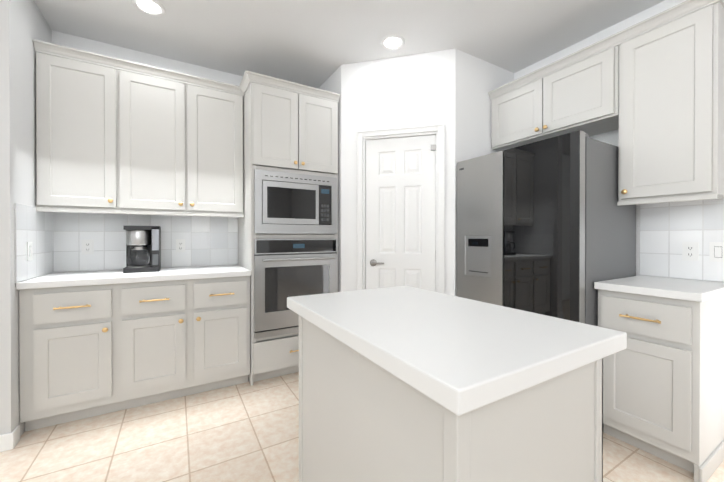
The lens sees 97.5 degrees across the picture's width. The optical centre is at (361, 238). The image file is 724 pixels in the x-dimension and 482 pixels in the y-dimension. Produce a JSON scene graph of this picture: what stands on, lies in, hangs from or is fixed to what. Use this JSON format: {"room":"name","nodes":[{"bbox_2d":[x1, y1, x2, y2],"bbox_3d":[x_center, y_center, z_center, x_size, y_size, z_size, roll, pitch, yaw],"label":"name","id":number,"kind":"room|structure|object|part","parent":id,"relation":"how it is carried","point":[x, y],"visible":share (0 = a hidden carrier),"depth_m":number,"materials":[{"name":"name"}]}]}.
{"room":"kitchen","nodes":[
{"label":"kitchen","id":0,"kind":"room"},
{"bbox_2d":[0,0,51,436],"bbox_3d":[-2.181,-0.187,2.031,0.120,2.715,0.700,0,0,-30],"label":"wall","id":1,"kind":"structure","parent":0,"point":[23,24],"depth_m":1.80,"materials":[{"name":"paint"}]},
{"bbox_2d":[0,425,19,451],"bbox_3d":[-2.178,1.125,2.030,0.148,0.090,0.713,0,0,-30],"label":"baseboard","id":2,"kind":"structure","parent":1,"relation":"attached to","point":[9,441],"depth_m":1.75,"materials":[{"name":"paint"}]},
{"bbox_2d":[14,203,53,282],"bbox_3d":[-2.136,0.027,2.083,0.008,0.453,0.640,0,0,-30],"label":"backsplash","id":3,"kind":"structure","parent":1,"relation":"attached to","point":[33,226],"depth_m":2.03,"materials":[{"name":"tile"}]},
{"bbox_2d":[27,242,32,260],"bbox_3d":[-2.056,0.081,1.966,0.010,0.116,0.072,0,0,-30],"label":"electrical outlet","id":4,"kind":"object","parent":3,"relation":"attached to","point":[29,251],"visible":1,"depth_m":1.95,"materials":[{"name":"white plastic"}]},
{"bbox_2d":[52,30,243,271],"bbox_3d":[-2.104,-0.189,2.551,6.778,2.715,0.120,0,0,-30],"label":"wall","id":5,"kind":"structure","parent":0,"point":[81,43],"depth_m":2.63,"materials":[{"name":"paint"}]},
{"bbox_2d":[36,52,135,213],"bbox_3d":[-1.997,-0.713,2.338,0.504,1.019,0.351,0,0,-30],"label":"upper cabinet","id":6,"kind":"object","parent":5,"relation":"attached to","point":[112,141],"depth_m":2.19,"materials":[{"name":"beige paint"}]},
{"bbox_2d":[54,212,237,271],"bbox_3d":[-1.743,0.024,2.689,1.300,0.453,0.008,0,0,-30],"label":"backsplash","id":7,"kind":"structure","parent":5,"relation":"attached to","point":[209,240],"depth_m":2.60,"materials":[{"name":"tile"}]},
{"bbox_2d":[82,239,93,254],"bbox_3d":[-2.124,0.069,2.457,0.072,0.116,0.008,0,0,-30],"label":"electrical outlet","id":8,"kind":"object","parent":7,"relation":"attached to","point":[87,246],"visible":1,"depth_m":2.46,"materials":[{"name":"white plastic"}]},
{"bbox_2d":[176,239,184,252],"bbox_3d":[-1.585,0.067,2.772,0.072,0.116,0.008,0,0,-30],"label":"electrical outlet","id":9,"kind":"object","parent":7,"relation":"attached to","point":[180,245],"visible":1,"depth_m":2.77,"materials":[{"name":"white plastic"}]},
{"bbox_2d":[132,73,243,216],"bbox_3d":[-1.502,-0.714,2.629,0.936,1.019,0.351,0,0,-30],"label":"upper cabinet","id":10,"kind":"object","parent":5,"relation":"attached to","point":[187,140],"depth_m":2.50,"materials":[{"name":"beige paint"}]},
{"bbox_2d":[33,39,339,102],"bbox_3d":[-1.164,-1.249,2.450,2.056,0.060,0.336,0,0,-30],"label":"crown molding","id":11,"kind":"structure","parent":10,"relation":"attached to","point":[48,48],"depth_m":2.45,"materials":[{"name":"beige paint"}]},
{"bbox_2d":[319,66,340,291],"bbox_3d":[-0.309,-0.192,3.152,0.100,2.715,0.660,0,0,-30],"label":"wall","id":12,"kind":"structure","parent":0,"point":[332,83],"depth_m":2.88,"materials":[{"name":"paint"}]},
{"bbox_2d":[34,0,664,88],"bbox_3d":[-0.405,-1.584,-0.353,6.778,0.100,6.840,0,0,-30],"label":"ceiling","id":13,"kind":"structure","parent":0,"point":[315,43],"depth_m":2.34,"materials":[{"name":"paint"}]},
{"bbox_2d":[131,0,165,16],"bbox_3d":[-1.418,-1.541,2.113,0.190,0.007,0.190,0,0,-30],"label":"recessed light","id":14,"kind":"object","parent":13,"relation":"in","point":[153,8],"visible":1,"depth_m":2.12,"materials":[{"name":"paint"}]},
{"bbox_2d":[381,35,404,49],"bbox_3d":[0.243,-1.543,2.508,0.190,0.007,0.190,0,0,-30],"label":"recessed light","id":15,"kind":"object","parent":13,"relation":"in","point":[392,42],"visible":1,"depth_m":2.50,"materials":[{"name":"paint"}]},
{"bbox_2d":[0,372,723,481],"bbox_3d":[-0.405,1.231,-0.341,6.778,0.100,6.840,0,0,-30],"label":"floor","id":16,"kind":"structure","parent":0,"point":[245,432],"depth_m":1.77,"materials":[{"name":"beige tile"}]},
{"bbox_2d":[19,284,118,430],"bbox_3d":[-1.946,0.733,2.211,0.456,0.872,0.609,0,0,-30],"label":"base cabinet","id":17,"kind":"object","parent":16,"relation":"on","point":[90,351],"depth_m":1.95,"materials":[{"name":"beige paint"}]},
{"bbox_2d":[119,276,249,410],"bbox_3d":[-1.388,0.732,2.538,0.838,0.872,0.609,0,0,-30],"label":"base cabinet","id":18,"kind":"object","parent":16,"relation":"on","point":[178,338],"depth_m":2.26,"materials":[{"name":"beige paint"}]},
{"bbox_2d":[16,265,250,289],"bbox_3d":[-1.581,0.274,2.414,1.296,0.040,0.630,0,0,-30],"label":"countertop","id":19,"kind":"structure","parent":18,"relation":"on","point":[73,278],"depth_m":2.19,"materials":[{"name":"white stone"}]},
{"bbox_2d":[123,226,160,272],"bbox_3d":[-1.692,0.080,2.454,0.220,0.345,0.288,0,0,-30],"label":"coffee maker","id":20,"kind":"object","parent":19,"relation":"on","point":[143,248],"visible":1,"depth_m":2.38,"materials":[{"name":"black plastic"}]},
{"bbox_2d":[238,82,337,384],"bbox_3d":[-0.685,-0.029,2.921,0.757,2.392,0.678,0,0,-30],"label":"tall cabinet","id":21,"kind":"object","parent":16,"relation":"on","point":[286,131],"visible":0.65,"depth_m":2.62,"materials":[{"name":"beige paint"}]},
{"bbox_2d":[254,169,336,233],"bbox_3d":[-0.661,-0.288,2.880,0.713,0.500,0.532,0,0,-30],"label":"microwave","id":22,"kind":"object","parent":21,"relation":"in","point":[288,203],"visible":1,"depth_m":2.63,"materials":[{"name":"silver metal"}]},
{"bbox_2d":[254,239,336,338],"bbox_3d":[-0.661,0.396,2.884,0.713,0.782,0.651,0,0,-30],"label":"wall oven","id":23,"kind":"object","parent":21,"relation":"in","point":[284,269],"visible":0.81,"depth_m":2.60,"materials":[{"name":"silver metal"}]},
{"bbox_2d":[299,315,602,481],"bbox_3d":[0.227,0.741,1.152,0.638,0.867,0.902,0,0,-30],"label":"kitchen island","id":24,"kind":"object","parent":16,"relation":"on","point":[362,418],"depth_m":0.81,"materials":[{"name":"beige paint"}]},
{"bbox_2d":[287,286,626,415],"bbox_3d":[0.202,0.282,1.135,0.659,0.046,0.982,0,0,-30],"label":"island countertop","id":25,"kind":"structure","parent":24,"relation":"on","point":[458,356],"depth_m":0.82,"materials":[{"name":"white stone"}]},
{"bbox_3d":[0.472,0.740,1.295,0.070,0.867,0.902,0,0,-30],"label":"front of the kitchen island","id":26,"kind":"part","parent":24,"relation":"part of","materials":[{"name":"grey wood"}]},
{"bbox_2d":[457,130,635,325],"bbox_3d":[1.320,0.279,2.373,0.751,1.780,0.910,0,0,-30],"label":"refrigerator","id":27,"kind":"object","parent":16,"relation":"on","point":[547,227],"visible":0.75,"depth_m":2.01,"materials":[{"name":"silver metal"}]},
{"bbox_2d":[598,289,723,481],"bbox_3d":[1.728,0.735,1.819,0.646,0.873,0.437,0,0,-30],"label":"base cabinet","id":28,"kind":"object","parent":16,"relation":"on","point":[663,385],"visible":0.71,"depth_m":1.63,"materials":[{"name":"beige paint"}]},
{"bbox_2d":[594,276,723,301],"bbox_3d":[1.737,0.276,1.821,0.630,0.040,0.442,0,0,-30],"label":"countertop","id":29,"kind":"structure","parent":28,"relation":"on","point":[690,290],"depth_m":1.70,"materials":[{"name":"white stone"}]},
{"bbox_2d":[341,49,454,295],"bbox_3d":[0.301,-0.190,2.767,0.980,2.715,0.100,0,0,15],"label":"wall","id":30,"kind":"structure","parent":0,"point":[409,90],"depth_m":2.72,"materials":[{"name":"paint"}]},
{"bbox_2d":[356,123,444,293],"bbox_3d":[0.329,0.114,2.749,0.755,2.106,0.123,0,0,15],"label":"door frame","id":31,"kind":"structure","parent":30,"relation":"attached to","point":[431,129],"depth_m":2.70,"materials":[{"name":"paint"}]},
{"bbox_2d":[366,135,435,291],"bbox_3d":[0.327,0.146,2.721,0.616,2.018,0.092,0,0,15],"label":"pantry door","id":32,"kind":"structure","parent":30,"relation":"in","point":[400,211],"depth_m":2.73,"materials":[{"name":"paint"}]},
{"bbox_2d":[455,48,513,295],"bbox_3d":[1.071,-0.191,2.833,0.774,2.715,0.100,0,0,-30],"label":"wall","id":33,"kind":"structure","parent":0,"point":[477,80],"depth_m":2.69,"materials":[{"name":"paint"}]},
{"bbox_2d":[514,0,721,281],"bbox_3d":[2.497,-0.184,1.285,0.120,2.715,6.720,0,0,-30],"label":"wall","id":34,"kind":"structure","parent":0,"point":[611,137],"depth_m":2.31,"materials":[{"name":"paint"}]},
{"bbox_2d":[490,40,619,150],"bbox_3d":[1.516,-1.002,2.488,0.351,0.442,0.935,0,0,-30],"label":"upper cabinet","id":35,"kind":"object","parent":34,"relation":"attached to","point":[583,94],"depth_m":2.29,"materials":[{"name":"beige paint"}]},
{"bbox_2d":[612,0,723,204],"bbox_3d":[1.862,-0.724,1.900,0.351,0.992,0.428,0,0,-30],"label":"upper cabinet","id":36,"kind":"object","parent":34,"relation":"attached to","point":[651,89],"depth_m":1.77,"materials":[{"name":"beige paint"}]},
{"bbox_2d":[639,199,723,281],"bbox_3d":[2.205,0.014,1.656,0.008,0.483,1.200,0,0,-30],"label":"backsplash","id":37,"kind":"structure","parent":34,"relation":"attached to","point":[666,230],"depth_m":2.00,"materials":[{"name":"tile"}]},
{"bbox_2d":[682,242,698,260],"bbox_3d":[2.021,0.081,1.953,0.008,0.116,0.072,0,0,-30],"label":"electrical outlet","id":38,"kind":"object","parent":37,"relation":"attached to","point":[690,251],"visible":1,"depth_m":1.95,"materials":[{"name":"white plastic"}]},
{"bbox_2d":[709,242,723,261],"bbox_3d":[2.080,0.081,1.852,0.010,0.116,0.072,0,0,-30],"label":"light switch","id":39,"kind":"object","parent":37,"relation":"attached to","point":[716,251],"visible":1,"depth_m":1.86,"materials":[{"name":"white plastic"}]}
]}

